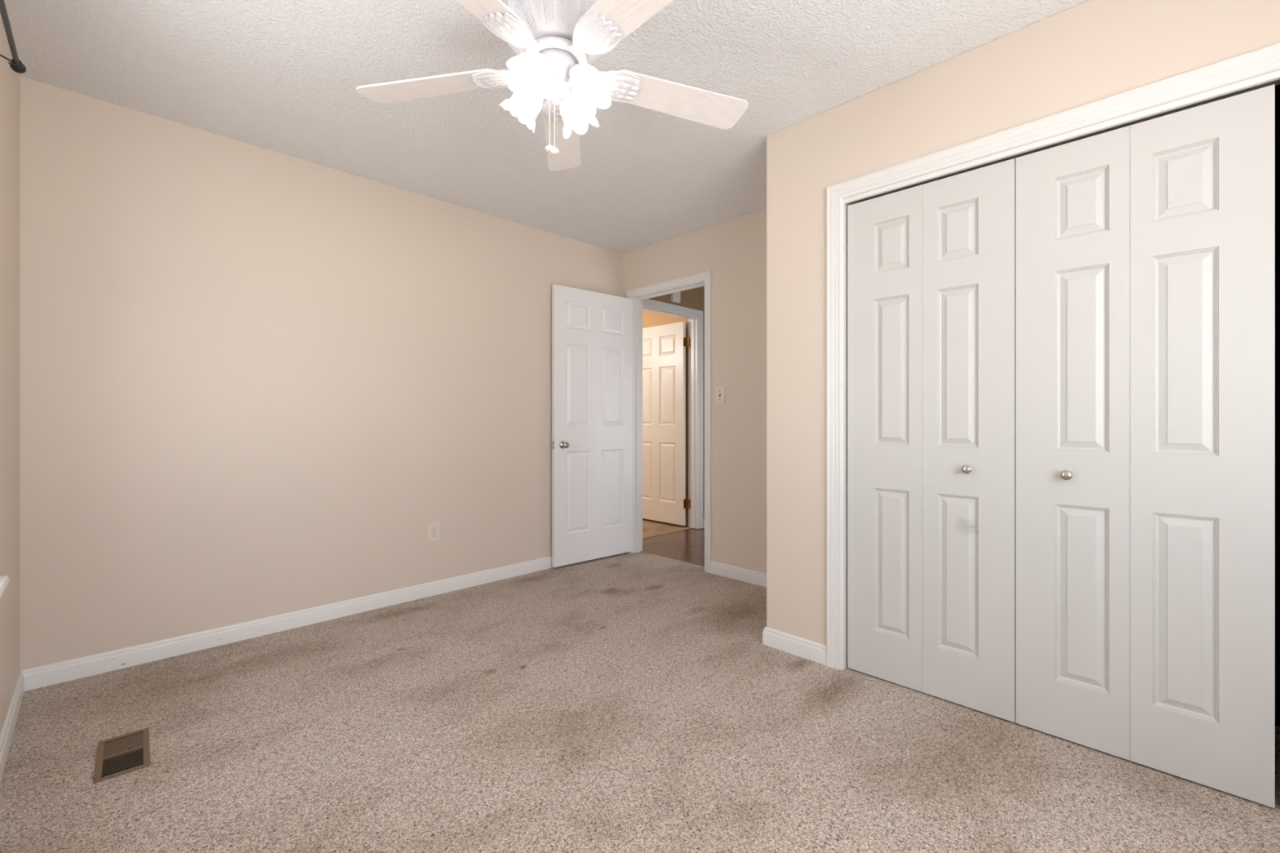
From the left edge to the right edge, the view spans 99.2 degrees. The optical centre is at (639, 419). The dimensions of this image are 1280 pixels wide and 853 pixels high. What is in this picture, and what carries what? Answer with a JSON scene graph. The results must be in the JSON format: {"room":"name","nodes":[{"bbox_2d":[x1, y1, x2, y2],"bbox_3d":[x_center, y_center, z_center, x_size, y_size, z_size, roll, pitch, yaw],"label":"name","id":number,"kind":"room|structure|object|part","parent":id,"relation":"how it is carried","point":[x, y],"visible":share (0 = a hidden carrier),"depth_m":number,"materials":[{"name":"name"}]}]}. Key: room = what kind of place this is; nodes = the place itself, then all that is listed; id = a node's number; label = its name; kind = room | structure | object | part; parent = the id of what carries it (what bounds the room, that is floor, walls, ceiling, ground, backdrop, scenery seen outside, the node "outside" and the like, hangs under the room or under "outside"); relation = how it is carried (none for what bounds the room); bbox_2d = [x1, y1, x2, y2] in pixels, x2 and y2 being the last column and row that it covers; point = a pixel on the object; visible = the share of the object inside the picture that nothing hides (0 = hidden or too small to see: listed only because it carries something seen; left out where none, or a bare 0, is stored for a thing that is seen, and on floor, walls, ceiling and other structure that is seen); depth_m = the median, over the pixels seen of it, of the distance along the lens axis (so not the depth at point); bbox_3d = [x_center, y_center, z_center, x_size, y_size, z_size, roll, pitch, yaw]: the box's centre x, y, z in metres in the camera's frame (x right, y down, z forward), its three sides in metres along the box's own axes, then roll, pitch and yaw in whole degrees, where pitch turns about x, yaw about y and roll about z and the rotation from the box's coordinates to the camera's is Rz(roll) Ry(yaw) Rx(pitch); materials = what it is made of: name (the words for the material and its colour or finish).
{"room":"empty bedroom","nodes":[
{"label":"empty bedroom","id":0,"kind":"room"},
{"bbox_2d":[0,13,19,735],"bbox_3d":[-1.082,-0.082,0.690,0.130,2.560,4.026,0,0,-45],"label":"wall","id":1,"kind":"structure","parent":0,"point":[9,78],"depth_m":1.86,"materials":[{"name":"beige paint"}]},
{"bbox_2d":[0,575,9,598],"bbox_3d":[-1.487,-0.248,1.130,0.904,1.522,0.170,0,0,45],"label":"window sill","id":2,"kind":"structure","parent":1,"relation":"in","point":[4,581],"depth_m":1.45,"materials":[{"name":"white paint"}]},
{"bbox_2d":[0,670,24,782],"bbox_3d":[-1.031,1.041,0.740,0.012,0.093,4.026,0,0,-45],"label":"baseboard","id":3,"kind":"structure","parent":1,"relation":"attached to","point":[6,734],"depth_m":1.84,"materials":[{"name":"white paint"}]},
{"bbox_2d":[0,0,26,73],"bbox_3d":[-1.467,-1.026,1.215,0.068,0.075,1.073,0,0,-45],"label":"curtain rod","id":4,"kind":"object","parent":1,"relation":"attached to","point":[15,64],"visible":1,"depth_m":1.48,"materials":[{"name":"brown metal"}]},
{"bbox_3d":[-1.443,-1.014,1.216,0.012,0.052,1.041,0,0,-45],"label":"rod","id":5,"kind":"part","parent":4,"relation":"part of","materials":[{"name":"brown metal"}]},
{"bbox_2d":[19,75,622,670],"bbox_3d":[-1.353,-0.082,3.360,3.523,2.560,0.134,0,0,-45],"label":"wall","id":6,"kind":"structure","parent":0,"point":[254,380],"depth_m":2.69,"materials":[{"name":"beige paint"}]},
{"bbox_2d":[19,555,553,691],"bbox_3d":[-1.296,1.041,3.314,3.278,0.093,0.012,0,0,-45],"label":"baseboard","id":7,"kind":"structure","parent":6,"relation":"attached to","point":[39,677],"depth_m":2.68,"materials":[{"name":"white wood"}]},
{"bbox_2d":[426,520,439,542],"bbox_3d":[-1.266,0.690,3.345,0.082,0.124,0.010,0,0,-45],"label":"wall outlet","id":8,"kind":"object","parent":6,"relation":"attached to","point":[433,528],"visible":1,"depth_m":3.34,"materials":[{"name":"beige plastic"}]},
{"bbox_2d":[431,526,436,531],"bbox_3d":[-1.264,0.670,3.343,0.004,0.028,0.033,0,0,45],"label":"receptacle","id":9,"kind":"object","parent":8,"relation":"attached to","point":[433,528],"depth_m":3.34,"materials":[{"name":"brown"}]},
{"bbox_2d":[4,0,1088,253],"bbox_3d":[-0.269,-1.412,3.775,5.642,0.100,7.480,0,0,-45],"label":"ceiling","id":10,"kind":"structure","parent":0,"point":[283,77],"depth_m":2.17,"materials":[{"name":"white paint"}]},
{"bbox_2d":[355,0,748,170],"bbox_3d":[-0.232,-1.072,1.616,1.283,0.581,1.246,0,0,-45],"label":"ceiling fan","id":11,"kind":"object","parent":10,"relation":"hanging from","point":[557,44],"visible":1,"depth_m":1.62,"materials":[{"name":"white wood"}]},
{"bbox_3d":[-0.663,-1.066,1.741,0.487,0.035,0.136,0,0,12],"label":"blade","id":12,"kind":"part","parent":11,"relation":"part of","materials":[{"name":"beige wood"}]},
{"bbox_3d":[-0.466,-1.066,1.290,0.136,0.035,0.487,0,0,30],"label":"blade","id":13,"kind":"part","parent":11,"relation":"part of","materials":[{"name":"beige wood"}]},
{"bbox_3d":[-0.353,-0.990,1.697,0.123,0.117,0.130,45,17,18],"label":"lamp shade","id":14,"kind":"part","parent":11,"relation":"part of","materials":[{"name":"white glass"}]},
{"bbox_3d":[-0.300,-0.990,1.552,0.130,0.117,0.123,0,-42,25],"label":"lamp shade","id":15,"kind":"part","parent":11,"relation":"part of","materials":[{"name":"white glass"}]},
{"bbox_3d":[-0.294,-1.004,1.564,0.046,0.066,0.046,0,-42,25],"label":"bulb","id":16,"kind":"part","parent":11,"relation":"part of","materials":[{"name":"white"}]},
{"bbox_3d":[-0.277,-0.834,1.670,0.027,0.019,0.027,0,0,-45],"label":"chain knob","id":17,"kind":"part","parent":11,"relation":"part of","materials":[{"name":"white ceramic"}]},
{"bbox_3d":[-0.277,-0.918,1.670,0.003,0.162,0.003,0,0,-45],"label":"pull chain","id":18,"kind":"part","parent":11,"relation":"part of","materials":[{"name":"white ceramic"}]},
{"bbox_3d":[-0.251,-0.915,1.600,0.003,0.241,0.003,0,0,-45],"label":"pull chain","id":19,"kind":"part","parent":11,"relation":"part of","materials":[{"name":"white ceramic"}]},
{"bbox_3d":[-0.251,-0.791,1.600,0.027,0.019,0.027,0,0,-45],"label":"chain knob","id":20,"kind":"part","parent":11,"relation":"part of","materials":[{"name":"white ceramic"}]},
{"bbox_3d":[-0.295,-1.066,2.068,0.136,0.035,0.487,0,0,-5],"label":"blade","id":21,"kind":"part","parent":11,"relation":"part of","materials":[{"name":"beige wood"}]},
{"bbox_3d":[-0.195,-1.025,1.627,0.047,0.058,0.056,0,0,-45],"label":"lamp arm","id":22,"kind":"part","parent":11,"relation":"part of","materials":[{"name":"white metal"}]},
{"bbox_3d":[-0.208,-0.990,1.750,0.130,0.117,0.123,0,42,25],"label":"lamp shade","id":23,"kind":"part","parent":11,"relation":"part of","materials":[{"name":"white glass"}]},
{"bbox_3d":[-0.167,-1.004,1.611,0.046,0.066,0.046,-45,-17,18],"label":"bulb","id":24,"kind":"part","parent":11,"relation":"part of","materials":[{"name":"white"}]},
{"bbox_3d":[-0.155,-0.990,1.605,0.123,0.117,0.130,-45,-17,18],"label":"lamp shade","id":25,"kind":"part","parent":11,"relation":"part of","materials":[{"name":"white glass"}]},
{"bbox_3d":[0.024,-1.066,1.338,0.136,0.035,0.487,0,0,-41],"label":"blade","id":26,"kind":"part","parent":11,"relation":"part of","materials":[{"name":"beige wood"}]},
{"bbox_3d":[0.130,-1.066,1.819,0.487,0.035,0.136,0,0,-23],"label":"blade","id":27,"kind":"part","parent":11,"relation":"part of","materials":[{"name":"beige wood"}]},
{"bbox_2d":[0,518,1279,852],"bbox_3d":[-0.270,1.138,3.775,5.642,0.120,7.480,0,0,-45],"label":"floor","id":28,"kind":"structure","parent":0,"point":[625,702],"depth_m":1.77,"materials":[{"name":"beige carpet"}]},
{"bbox_2d":[93,727,150,783],"bbox_3d":[-1.664,1.073,1.754,0.125,0.009,0.275,0,0,-43],"label":"floor vent","id":29,"kind":"object","parent":28,"relation":"in","point":[117,756],"visible":1,"depth_m":1.74,"materials":[{"name":"brown metal"}]},
{"bbox_2d":[642,310,688,526],"bbox_3d":[-1.367,-0.082,5.705,2.535,2.560,3.200,0,0,-45],"label":"wall","id":30,"kind":"structure","parent":0,"point":[650,319],"depth_m":5.52,"materials":[{"name":"beige paint"}]},
{"bbox_2d":[642,321,689,525],"bbox_3d":[0.200,0.039,5.691,0.788,2.030,0.062,0,0,45],"label":"door","id":31,"kind":"structure","parent":30,"relation":"in","point":[664,346],"depth_m":5.60,"materials":[{"name":"beige paint"}]},
{"bbox_2d":[648,286,704,519],"bbox_3d":[0.554,-0.082,5.443,2.119,2.560,0.115,0,0,-45],"label":"wall","id":32,"kind":"structure","parent":0,"point":[694,298],"depth_m":5.39,"materials":[{"name":"brown paint"}]},
{"bbox_2d":[642,298,702,528],"bbox_3d":[0.258,-0.002,5.135,0.920,2.159,0.132,0,0,-45],"label":"door frame","id":33,"kind":"structure","parent":32,"relation":"attached to","point":[692,321],"depth_m":5.39,"materials":[{"name":"white paint"}]},
{"bbox_2d":[670,291,680,303],"bbox_3d":[0.332,-1.162,5.112,0.110,0.120,0.040,0,0,-45],"label":"door chime","id":34,"kind":"object","parent":32,"relation":"attached to","point":[675,297],"visible":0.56,"depth_m":5.09,"materials":[{"name":"white paint"}]},
{"bbox_2d":[622,208,766,573],"bbox_3d":[0.591,-0.082,3.826,0.115,2.560,1.956,0,0,-45],"label":"wall","id":35,"kind":"structure","parent":0,"point":[734,251],"depth_m":3.70,"materials":[{"name":"beige paint"}]},
{"bbox_2d":[551,284,632,567],"bbox_3d":[-0.346,0.044,4.158,0.749,2.032,0.156,0,0,-41],"label":"door","id":36,"kind":"structure","parent":35,"relation":"in","point":[592,331],"depth_m":4.12,"materials":[{"name":"white paint"}]},
{"bbox_3d":[-0.542,0.183,3.926,0.055,0.055,0.064,0,0,-41],"label":"knob","id":37,"kind":"part","parent":36,"relation":"part of","materials":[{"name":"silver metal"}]},
{"bbox_2d":[626,271,711,573],"bbox_3d":[0.235,0.015,4.172,0.128,2.126,0.856,0,0,-45],"label":"door frame","id":38,"kind":"structure","parent":35,"relation":"attached to","point":[637,300],"depth_m":4.28,"materials":[{"name":"white paint"}]},
{"bbox_2d":[715,386,724,404],"bbox_3d":[0.552,-0.172,3.773,0.080,0.122,0.015,0,0,45],"label":"light switch","id":39,"kind":"object","parent":35,"relation":"attached to","point":[719,390],"visible":1,"depth_m":3.77,"materials":[{"name":"beige plastic"}]},
{"bbox_2d":[710,560,766,586],"bbox_3d":[0.828,1.041,3.499,0.012,0.093,0.937,0,0,-45],"label":"baseboard","id":40,"kind":"structure","parent":35,"relation":"attached to","point":[754,577],"depth_m":3.66,"materials":[{"name":"white paint"}]},
{"bbox_2d":[766,0,1279,645],"bbox_3d":[1.414,-0.082,1.881,0.105,2.560,2.180,0,0,-45],"label":"wall","id":41,"kind":"structure","parent":0,"point":[1089,51],"depth_m":2.26,"materials":[{"name":"beige paint"}]},
{"bbox_2d":[847,158,1015,722],"bbox_3d":[1.110,0.073,2.137,0.604,1.995,0.066,0,0,45],"label":"door","id":42,"kind":"structure","parent":41,"relation":"in","point":[931,265],"depth_m":2.10,"materials":[{"name":"white paint"}]},
{"bbox_3d":[1.210,0.184,2.015,0.033,0.033,0.034,0,0,45],"label":"knob","id":43,"kind":"part","parent":42,"relation":"part of","materials":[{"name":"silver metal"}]},
{"bbox_2d":[826,42,1279,670],"bbox_3d":[1.347,0.029,1.935,0.123,2.097,1.386,0,0,-45],"label":"door frame","id":44,"kind":"structure","parent":41,"relation":"attached to","point":[1264,60],"depth_m":2.15,"materials":[{"name":"white paint"}]},
{"bbox_2d":[1015,84,1275,808],"bbox_3d":[1.537,0.073,1.710,0.598,1.995,0.066,0,0,45],"label":"door","id":45,"kind":"structure","parent":41,"relation":"in","point":[1145,251],"depth_m":1.68,"materials":[{"name":"white paint"}]},
{"bbox_3d":[1.417,0.184,1.808,0.033,0.033,0.034,0,0,45],"label":"knob","id":46,"kind":"part","parent":45,"relation":"part of","materials":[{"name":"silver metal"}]},
{"bbox_2d":[1275,84,1279,727],"bbox_3d":[1.700,-0.142,2.089,0.595,2.440,2.070,0,0,-45],"label":"wall","id":47,"kind":"structure","parent":0,"point":[1277,86],"depth_m":1.91,"materials":[{"name":"black"}]},
{"bbox_3d":[0.961,-0.082,2.891,0.684,2.560,0.110,0,0,-45],"label":"wall","id":48,"kind":"structure","parent":0,"visible":0},
{"bbox_2d":[762,626,826,665],"bbox_3d":[0.986,1.041,2.783,0.801,0.093,0.323,0,0,-45],"label":"baseboard","id":49,"kind":"structure","parent":48,"relation":"attached to","point":[815,651],"depth_m":2.49,"materials":[{"name":"white paint"}]}
]}

